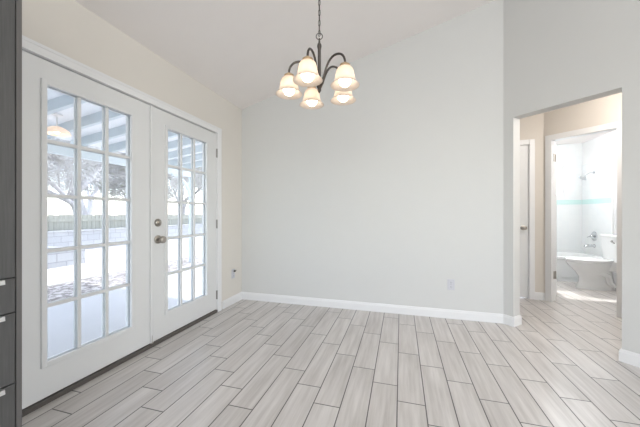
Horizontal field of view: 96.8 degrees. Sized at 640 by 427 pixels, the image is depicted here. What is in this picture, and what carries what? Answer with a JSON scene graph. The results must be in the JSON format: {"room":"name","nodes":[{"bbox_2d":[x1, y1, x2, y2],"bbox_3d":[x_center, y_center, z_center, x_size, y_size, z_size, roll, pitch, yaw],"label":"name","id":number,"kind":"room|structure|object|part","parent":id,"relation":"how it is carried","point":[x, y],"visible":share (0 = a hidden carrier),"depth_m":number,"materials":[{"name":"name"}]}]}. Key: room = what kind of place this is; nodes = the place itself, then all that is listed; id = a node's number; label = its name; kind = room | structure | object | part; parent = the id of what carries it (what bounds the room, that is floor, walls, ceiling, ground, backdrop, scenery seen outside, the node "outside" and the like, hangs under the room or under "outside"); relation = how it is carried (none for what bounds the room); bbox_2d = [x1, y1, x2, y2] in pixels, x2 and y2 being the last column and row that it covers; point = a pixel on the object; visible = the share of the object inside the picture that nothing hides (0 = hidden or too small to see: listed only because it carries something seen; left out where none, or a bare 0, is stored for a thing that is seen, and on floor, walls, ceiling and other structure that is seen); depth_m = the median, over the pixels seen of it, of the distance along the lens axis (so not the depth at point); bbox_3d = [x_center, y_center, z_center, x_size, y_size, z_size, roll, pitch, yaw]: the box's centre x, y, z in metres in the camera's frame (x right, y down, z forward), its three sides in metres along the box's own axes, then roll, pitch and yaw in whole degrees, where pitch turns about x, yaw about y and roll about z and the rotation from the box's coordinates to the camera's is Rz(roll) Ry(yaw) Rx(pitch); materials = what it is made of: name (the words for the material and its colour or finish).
{"room":"dining room","nodes":[
{"label":"dining room","id":0,"kind":"room"},
{"bbox_2d":[22,0,241,300],"bbox_3d":[-2.111,-0.160,0.263,0.150,2.580,7.550,0,0,16],"label":"wall","id":1,"kind":"structure","parent":0,"point":[66,27],"depth_m":2.40,"materials":[{"name":"beige paint"}]},
{"bbox_2d":[22,50,153,408],"bbox_3d":[-1.568,0.095,1.980,0.071,2.011,0.915,0,0,16],"label":"door","id":2,"kind":"structure","parent":1,"relation":"in","point":[42,376],"depth_m":1.87,"materials":[{"name":"white wood"}]},
{"bbox_3d":[-1.576,0.059,1.962,0.066,1.710,0.610,0,0,16],"label":"lite frame","id":3,"kind":"part","parent":2,"relation":"part of","materials":[{"name":"white wood"}]},
{"bbox_2d":[47,97,129,347],"bbox_3d":[-1.576,0.059,1.962,0.040,1.650,0.550,0,0,16],"label":"grille","id":4,"kind":"object","parent":2,"relation":"attached to","point":[106,335],"depth_m":2.04,"materials":[{"name":"white wood"}]},
{"bbox_2d":[22,35,221,311],"bbox_3d":[-1.489,0.071,2.415,0.167,2.118,1.922,0,0,16],"label":"door frame","id":5,"kind":"structure","parent":1,"relation":"attached to","point":[29,45],"depth_m":2.38,"materials":[{"name":"white wood"}]},
{"bbox_2d":[154,107,217,340],"bbox_3d":[-1.294,0.091,2.832,0.132,2.004,0.885,0,0,16],"label":"door","id":6,"kind":"structure","parent":1,"relation":"in","point":[167,320],"depth_m":2.74,"materials":[{"name":"white wood"}]},
{"bbox_3d":[-1.373,0.225,2.455,0.077,0.072,0.072,0,0,16],"label":"knob","id":7,"kind":"part","parent":6,"relation":"part of","materials":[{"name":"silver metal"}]},
{"bbox_2d":[168,134,205,304],"bbox_3d":[-1.329,0.059,2.830,0.040,1.650,0.534,0,0,16],"label":"grille","id":8,"kind":"object","parent":6,"relation":"attached to","point":[193,138],"depth_m":2.91,"materials":[{"name":"white wood"}]},
{"bbox_3d":[-1.329,0.059,2.830,0.066,1.710,0.594,0,0,16],"label":"lite frame","id":9,"kind":"part","parent":6,"relation":"part of","materials":[{"name":"white wood"}]},
{"bbox_2d":[222,292,241,308],"bbox_3d":[-1.089,1.082,3.552,0.014,0.096,0.425,0,0,16],"label":"baseboard","id":10,"kind":"structure","parent":1,"relation":"attached to","point":[226,303],"depth_m":3.51,"materials":[{"name":"white wood"}]},
{"bbox_2d":[231,269,234,278],"bbox_3d":[-1.088,0.755,3.563,0.010,0.116,0.072,0,0,16],"label":"outlet","id":11,"kind":"object","parent":1,"relation":"attached to","point":[232,270],"visible":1,"depth_m":3.54,"materials":[{"name":"plastic"}]},
{"bbox_2d":[22,281,639,426],"bbox_3d":[1.525,1.180,0.839,6.827,0.100,10.650,0,0,16],"label":"floor","id":12,"kind":"structure","parent":0,"point":[249,363],"depth_m":2.01,"materials":[{"name":"grey tile"}]},
{"bbox_2d":[0,0,21,426],"bbox_3d":[-1.528,-0.045,0.833,0.604,2.350,0.725,0,0,16],"label":"tall cabinet","id":13,"kind":"object","parent":12,"relation":"on","point":[10,10],"visible":1,"depth_m":1.07,"materials":[{"name":"wood"}]},
{"bbox_3d":[-1.256,0.657,0.767,0.036,0.016,0.588,0,0,16],"label":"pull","id":14,"kind":"part","parent":13,"relation":"part of","materials":[{"name":"metal"}]},
{"bbox_3d":[-1.269,0.782,0.758,0.019,0.266,0.688,0,0,16],"label":"drawer","id":15,"kind":"part","parent":13,"relation":"part of","materials":[{"name":"grey wood"}]},
{"bbox_3d":[-1.269,0.512,0.758,0.019,0.266,0.688,0,0,16],"label":"drawer","id":16,"kind":"part","parent":13,"relation":"part of","materials":[{"name":"grey wood"}]},
{"bbox_3d":[-1.269,0.311,0.758,0.019,0.130,0.688,0,0,16],"label":"drawer","id":17,"kind":"part","parent":13,"relation":"part of","materials":[{"name":"grey wood"}]},
{"bbox_3d":[-1.269,-0.479,0.758,0.019,1.442,0.688,0,0,16],"label":"door","id":18,"kind":"part","parent":13,"relation":"part of","materials":[{"name":"grey wood"}]},
{"bbox_2d":[22,310,217,416],"bbox_3d":[-1.491,1.115,2.416,0.162,0.030,1.778,0,0,16],"label":"threshold","id":19,"kind":"object","parent":12,"relation":"on","point":[52,397],"visible":0.32,"depth_m":2.00,"materials":[{"name":"brown metal"}]},
{"bbox_2d":[557,252,602,281],"bbox_3d":[4.036,0.925,5.119,1.518,0.410,0.758,0,0,16],"label":"bathtub","id":20,"kind":"object","parent":12,"relation":"on","point":[565,272],"visible":0.12,"depth_m":4.75,"materials":[{"name":"ceramic"}]},
{"bbox_2d":[565,234,616,290],"bbox_3d":[4.137,0.724,4.270,0.733,0.812,0.460,0,0,16],"label":"toilet","id":21,"kind":"object","parent":12,"relation":"on","point":[593,273],"visible":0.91,"depth_m":4.19,"materials":[{"name":"ceramic"}]},
{"bbox_3d":[4.061,0.705,4.292,0.576,0.029,0.386,0,0,16],"label":"seat","id":22,"kind":"part","parent":21,"relation":"part of","materials":[{"name":"ceramic"}]},
{"bbox_3d":[4.061,0.691,4.292,0.574,0.022,0.384,0,0,16],"label":"lid","id":23,"kind":"part","parent":21,"relation":"part of","materials":[{"name":"ceramic"}]},
{"bbox_3d":[4.080,0.925,4.286,0.600,0.410,0.374,0,0,16],"label":"bowl","id":24,"kind":"part","parent":21,"relation":"part of","materials":[{"name":"ceramic"}]},
{"bbox_3d":[4.388,0.337,4.199,0.210,0.037,0.460,0,0,16],"label":"tank lid","id":25,"kind":"part","parent":21,"relation":"part of","materials":[{"name":"ceramic"}]},
{"bbox_3d":[4.393,0.532,4.197,0.190,0.355,0.430,0,0,16],"label":"tank","id":26,"kind":"part","parent":21,"relation":"part of","materials":[{"name":"ceramic"}]},
{"bbox_2d":[74,0,621,144],"bbox_3d":[1.534,-1.985,0.785,6.880,1.351,10.750,0,0,16],"label":"ceiling","id":27,"kind":"structure","parent":0,"point":[242,51],"depth_m":2.64,"materials":[{"name":"paint"}]},
{"bbox_2d":[275,0,359,109],"bbox_3d":[-0.012,-1.271,1.688,0.507,1.126,0.498,0,0,16],"label":"chandelier","id":28,"kind":"object","parent":27,"relation":"hanging from","point":[308,75],"visible":1,"depth_m":1.66,"materials":[{"name":"white glass"}]},
{"bbox_3d":[-0.186,-0.768,1.706,0.162,0.104,0.162,0,0,16],"label":"lamp shade","id":29,"kind":"part","parent":28,"relation":"part of","materials":[{"name":"white glass"}]},
{"bbox_3d":[-0.186,-0.752,1.706,0.068,0.089,0.068,0,0,16],"label":"bulb","id":30,"kind":"part","parent":28,"relation":"part of","materials":[{"name":"white glass"}]},
{"bbox_3d":[-0.101,-0.839,1.703,0.183,0.157,0.013,0,0,2],"label":"arm","id":31,"kind":"part","parent":28,"relation":"part of","materials":[{"name":"grey metal"}]},
{"bbox_3d":[-0.066,-0.752,1.529,0.068,0.089,0.068,0,0,16],"label":"bulb","id":32,"kind":"part","parent":28,"relation":"part of","materials":[{"name":"white glass"}]},
{"bbox_3d":[-0.066,-0.768,1.529,0.162,0.104,0.162,0,0,16],"label":"lamp shade","id":33,"kind":"part","parent":28,"relation":"part of","materials":[{"name":"white glass"}]},
{"bbox_3d":[-0.054,-0.768,1.875,0.162,0.104,0.162,0,0,16],"label":"lamp shade","id":34,"kind":"part","parent":28,"relation":"part of","materials":[{"name":"white glass"}]},
{"bbox_3d":[-0.054,-0.752,1.875,0.068,0.089,0.068,0,0,16],"label":"bulb","id":35,"kind":"part","parent":28,"relation":"part of","materials":[{"name":"white glass"}]},
{"bbox_3d":[-0.037,-0.839,1.609,0.013,0.157,0.183,0,0,20],"label":"arm","id":36,"kind":"part","parent":28,"relation":"part of","materials":[{"name":"grey metal"}]},
{"bbox_3d":[-0.004,-1.422,1.700,0.042,0.767,0.013,0,0,-13],"label":"chain","id":37,"kind":"part","parent":28,"relation":"part of","materials":[{"name":"grey metal"}]},
{"bbox_3d":[-0.004,-0.884,1.700,0.040,0.328,0.040,0,0,16],"label":"stem","id":38,"kind":"part","parent":28,"relation":"part of","materials":[{"name":"grey metal"}]},
{"bbox_3d":[0.077,-0.839,1.754,0.183,0.157,0.013,0,0,-34],"label":"arm","id":39,"kind":"part","parent":28,"relation":"part of","materials":[{"name":"grey metal"}]},
{"bbox_3d":[0.072,-0.839,1.640,0.183,0.157,0.013,0,0,38],"label":"arm","id":40,"kind":"part","parent":28,"relation":"part of","materials":[{"name":"grey metal"}]},
{"bbox_3d":[0.147,-0.768,1.802,0.162,0.104,0.162,0,0,16],"label":"lamp shade","id":41,"kind":"part","parent":28,"relation":"part of","materials":[{"name":"white glass"}]},
{"bbox_3d":[0.147,-0.752,1.802,0.068,0.089,0.068,0,0,16],"label":"bulb","id":42,"kind":"part","parent":28,"relation":"part of","materials":[{"name":"white glass"}]},
{"bbox_3d":[0.139,-0.768,1.588,0.162,0.104,0.162,0,0,16],"label":"lamp shade","id":43,"kind":"part","parent":28,"relation":"part of","materials":[{"name":"white glass"}]},
{"bbox_3d":[0.139,-0.752,1.588,0.068,0.089,0.068,0,0,16],"label":"bulb","id":44,"kind":"part","parent":28,"relation":"part of","materials":[{"name":"white glass"}]},
{"bbox_2d":[242,0,502,313],"bbox_3d":[0.396,-0.584,3.412,3.247,3.428,0.120,0,0,16],"label":"wall","id":45,"kind":"structure","parent":0,"point":[390,195],"depth_m":3.22,"materials":[{"name":"paint"}]},
{"bbox_2d":[242,292,502,323],"bbox_3d":[0.424,1.082,3.334,3.042,0.096,0.014,0,0,16],"label":"baseboard","id":46,"kind":"structure","parent":45,"relation":"attached to","point":[343,304],"depth_m":3.25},
{"bbox_2d":[447,279,454,289],"bbox_3d":[1.410,0.765,3.056,0.072,0.116,0.010,0,0,16],"label":"outlet","id":47,"kind":"object","parent":45,"relation":"attached to","point":[450,282],"visible":1,"depth_m":3.05,"materials":[{"name":"plastic"}]},
{"bbox_2d":[503,314,521,326],"bbox_3d":[1.967,1.082,2.906,0.148,0.096,0.109,0,0,-29],"label":"baseboard","id":48,"kind":"structure","parent":45,"relation":"attached to","point":[514,321],"depth_m":2.86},
{"bbox_2d":[520,113,543,292],"bbox_3d":[1.787,-0.100,4.087,2.398,2.460,0.100,0,0,16],"label":"wall","id":49,"kind":"structure","parent":0,"point":[531,127],"depth_m":3.73,"materials":[{"name":"paint"}]},
{"bbox_2d":[520,145,527,296],"bbox_3d":[2.394,0.105,3.855,0.760,2.020,0.108,0,0,16],"label":"door","id":50,"kind":"structure","parent":49,"relation":"in","point":[523,149],"depth_m":3.78,"materials":[{"name":"white wood"}]},
{"bbox_2d":[520,139,534,299],"bbox_3d":[2.407,0.076,3.903,0.892,2.107,0.114,0,0,16],"label":"door frame","id":51,"kind":"structure","parent":49,"relation":"attached to","point":[530,142],"depth_m":3.74,"materials":[{"name":"white wood"}]},
{"bbox_2d":[556,143,582,251],"bbox_3d":[4.155,-0.100,5.544,1.555,2.460,0.100,0,0,16],"label":"wall","id":52,"kind":"structure","parent":0,"point":[570,156],"depth_m":5.33,"materials":[{"name":"white tile"}]},
{"bbox_2d":[557,166,563,196],"bbox_3d":[4.281,-0.610,5.503,0.720,0.580,0.070,0,0,16],"label":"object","id":53,"kind":"structure","parent":52,"relation":"in","point":[560,167],"depth_m":5.39,"materials":[{"name":"white metal"}]},
{"bbox_2d":[557,200,581,204],"bbox_3d":[4.134,-0.212,5.496,1.530,0.085,0.005,0,0,16],"label":"tile band","id":54,"kind":"object","parent":52,"relation":"attached to","point":[559,202],"visible":0.36,"depth_m":5.34,"materials":[{"name":"teal tile"}]},
{"bbox_2d":[503,0,639,353],"bbox_3d":[2.525,-0.720,1.905,0.120,3.701,2.400,0,0,-29],"label":"wall","id":55,"kind":"structure","parent":0,"point":[557,54],"depth_m":2.45,"materials":[{"name":"paint"}]},
{"bbox_2d":[619,348,639,367],"bbox_3d":[2.731,1.082,1.535,0.148,0.096,1.552,0,0,-29],"label":"baseboard","id":56,"kind":"structure","parent":55,"relation":"attached to","point":[625,356],"depth_m":2.13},
{"bbox_2d":[544,93,621,292],"bbox_3d":[3.488,-0.100,2.797,0.100,2.460,2.150,0,0,-29],"label":"wall","id":57,"kind":"structure","parent":0,"point":[608,109],"depth_m":3.38,"materials":[{"name":"paint"}]},
{"bbox_2d":[535,292,544,299],"bbox_3d":[2.580,1.082,3.437,4.059,0.096,0.852,0,0,37],"label":"baseboard","id":58,"kind":"structure","parent":57,"relation":"attached to","point":[538,295],"depth_m":3.71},
{"bbox_2d":[553,148,556,292],"bbox_3d":[3.204,0.098,3.879,0.042,2.040,0.602,0,0,40],"label":"door","id":59,"kind":"structure","parent":57,"relation":"in","point":[554,155],"depth_m":4.00,"materials":[{"name":"white wood"}]},
{"bbox_2d":[545,121,621,317],"bbox_3d":[3.149,0.063,3.394,0.116,2.134,0.728,0,0,-29],"label":"door frame","id":60,"kind":"structure","parent":57,"relation":"attached to","point":[550,140],"depth_m":3.63,"materials":[{"name":"white wood"}]},
{"bbox_2d":[583,130,616,284],"bbox_3d":[4.437,-0.100,3.530,0.100,2.460,3.820,0,0,16],"label":"wall","id":61,"kind":"structure","parent":0,"point":[604,146],"depth_m":4.67,"materials":[{"name":"white paint"}]},
{"bbox_2d":[582,156,613,279],"bbox_3d":[4.765,0.107,4.897,0.018,2.044,0.800,0,0,16],"label":"shower surround","id":62,"kind":"object","parent":61,"relation":"attached to","point":[598,188],"visible":0.8,"depth_m":4.86,"materials":[{"name":"white tile"}]},
{"bbox_2d":[579,171,594,179],"bbox_3d":[4.669,-0.666,4.971,0.218,0.164,0.112,0,0,16],"label":"shower fixture","id":63,"kind":"object","parent":62,"relation":"attached to","point":[583,177],"visible":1,"depth_m":4.96,"materials":[{"name":"silver metal"}]},
{"bbox_2d":[584,244,595,247],"bbox_3d":[4.700,0.567,4.962,0.153,0.074,0.068,0,0,16],"label":"tub spout","id":64,"kind":"object","parent":62,"relation":"attached to","point":[586,245],"visible":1,"depth_m":4.95,"materials":[{"name":"silver metal"}]},
{"bbox_2d":[587,232,597,240],"bbox_3d":[4.743,0.395,4.953,0.066,0.164,0.170,0,0,16],"label":"shower valve","id":65,"kind":"object","parent":62,"relation":"attached to","point":[593,235],"visible":1,"depth_m":4.93,"materials":[{"name":"silver metal"}]},
{"label":"outside","id":66,"kind":"structure","parent":0,"visible":0},
{"bbox_2d":[47,267,201,357],"bbox_3d":[-3.202,1.340,1.224,2.470,0.220,12.600,0,0,16],"label":"patio","id":67,"kind":"structure","parent":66,"point":[60,318],"depth_m":3.49,"materials":[{"name":"concrete"}]},
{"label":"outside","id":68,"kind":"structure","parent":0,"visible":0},
{"bbox_2d":[47,236,201,284],"bbox_3d":[-5.508,1.400,17.166,100.000,0.300,110.000,0,0,16],"label":"yard","id":69,"kind":"structure","parent":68,"point":[92,266],"depth_m":7.55,"materials":[{"name":"soil"}]},
{"bbox_2d":[47,246,84,268],"bbox_3d":[-9.586,1.085,-0.763,2.780,0.530,17.280,0,0,16],"label":"wall","id":70,"kind":"structure","parent":69,"relation":"on","point":[60,258],"depth_m":6.67,"materials":[{"name":"brick"}]},
{"bbox_2d":[47,139,125,214],"bbox_3d":[-16.703,-2.991,21.475,9.087,10.636,11.454,0,0,40],"label":"tree","id":71,"kind":"object","parent":69,"relation":"on","point":[90,204],"visible":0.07,"depth_m":20.32,"materials":[{"name":"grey plant"}]},
{"bbox_2d":[47,138,177,214],"bbox_3d":[-8.924,-2.824,10.686,7.342,8.662,9.912,0,0,39],"label":"tree","id":72,"kind":"object","parent":69,"relation":"on","point":[94,174],"visible":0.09,"depth_m":9.53,"materials":[{"name":"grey plant"}]},
{"bbox_2d":[47,145,188,210],"bbox_3d":[-9.559,-1.613,14.517,6.766,6.178,6.511,0,0,12],"label":"tree","id":73,"kind":"object","parent":69,"relation":"on","point":[119,176],"visible":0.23,"depth_m":12.93,"materials":[{"name":"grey plant"}]},
{"bbox_2d":[47,254,201,302],"bbox_3d":[-0.892,1.397,15.851,1.100,0.305,110.000,0,0,16],"label":"gravel strip","id":74,"kind":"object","parent":69,"relation":"on","point":[57,292],"visible":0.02,"depth_m":5.05,"materials":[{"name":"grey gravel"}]},
{"bbox_2d":[47,88,201,261],"bbox_3d":[-3.167,-0.230,2.826,3.260,2.950,8.700,0,0,16],"label":"patio cover","id":75,"kind":"object","parent":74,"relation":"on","point":[91,115],"visible":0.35,"depth_m":4.58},
{"bbox_2d":[47,113,70,136],"bbox_3d":[-3.598,-1.221,3.885,0.296,0.271,0.296,0,0,16],"label":"light","id":76,"kind":"object","parent":75,"relation":"hanging from","point":[56,130],"visible":0.96,"depth_m":3.88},
{"bbox_3d":[-3.598,-1.271,3.885,0.120,0.172,0.120,0,0,16],"label":"stem","id":77,"kind":"part","parent":76,"relation":"part of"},
{"bbox_3d":[-3.598,-1.139,3.885,0.296,0.106,0.296,0,0,16],"label":"lamp shade","id":78,"kind":"part","parent":76,"relation":"part of","materials":[{"name":"white glass"}]},
{"bbox_3d":[-3.316,0.156,7.339,0.100,2.179,0.100,0,0,16],"label":"post","id":79,"kind":"part","parent":75,"relation":"part of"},
{"bbox_2d":[47,224,201,249],"bbox_3d":[-7.455,0.955,12.521,0.280,0.790,60.000,0,0,16],"label":"wall","id":80,"kind":"structure","parent":69,"relation":"on","point":[64,238],"depth_m":10.09,"materials":[{"name":"brick"}]},
{"bbox_2d":[47,214,201,230],"bbox_3d":[-7.815,0.642,12.682,0.060,1.215,60.111,0,0,16],"label":"fence","id":81,"kind":"object","parent":69,"relation":"on","point":[54,222],"visible":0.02,"depth_m":10.53,"materials":[{"name":"grey wood"}]},
{"bbox_3d":[-7.819,0.235,12.625,0.038,0.090,60.000,0,0,16],"label":"rail","id":82,"kind":"part","parent":81,"relation":"part of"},
{"bbox_2d":[122,167,201,213],"bbox_3d":[-8.953,-2.162,18.644,7.848,7.241,8.945,0,0,29],"label":"tree","id":83,"kind":"object","parent":69,"relation":"on","point":[198,180],"visible":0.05,"depth_m":16.29,"materials":[{"name":"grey plant"}]}
]}

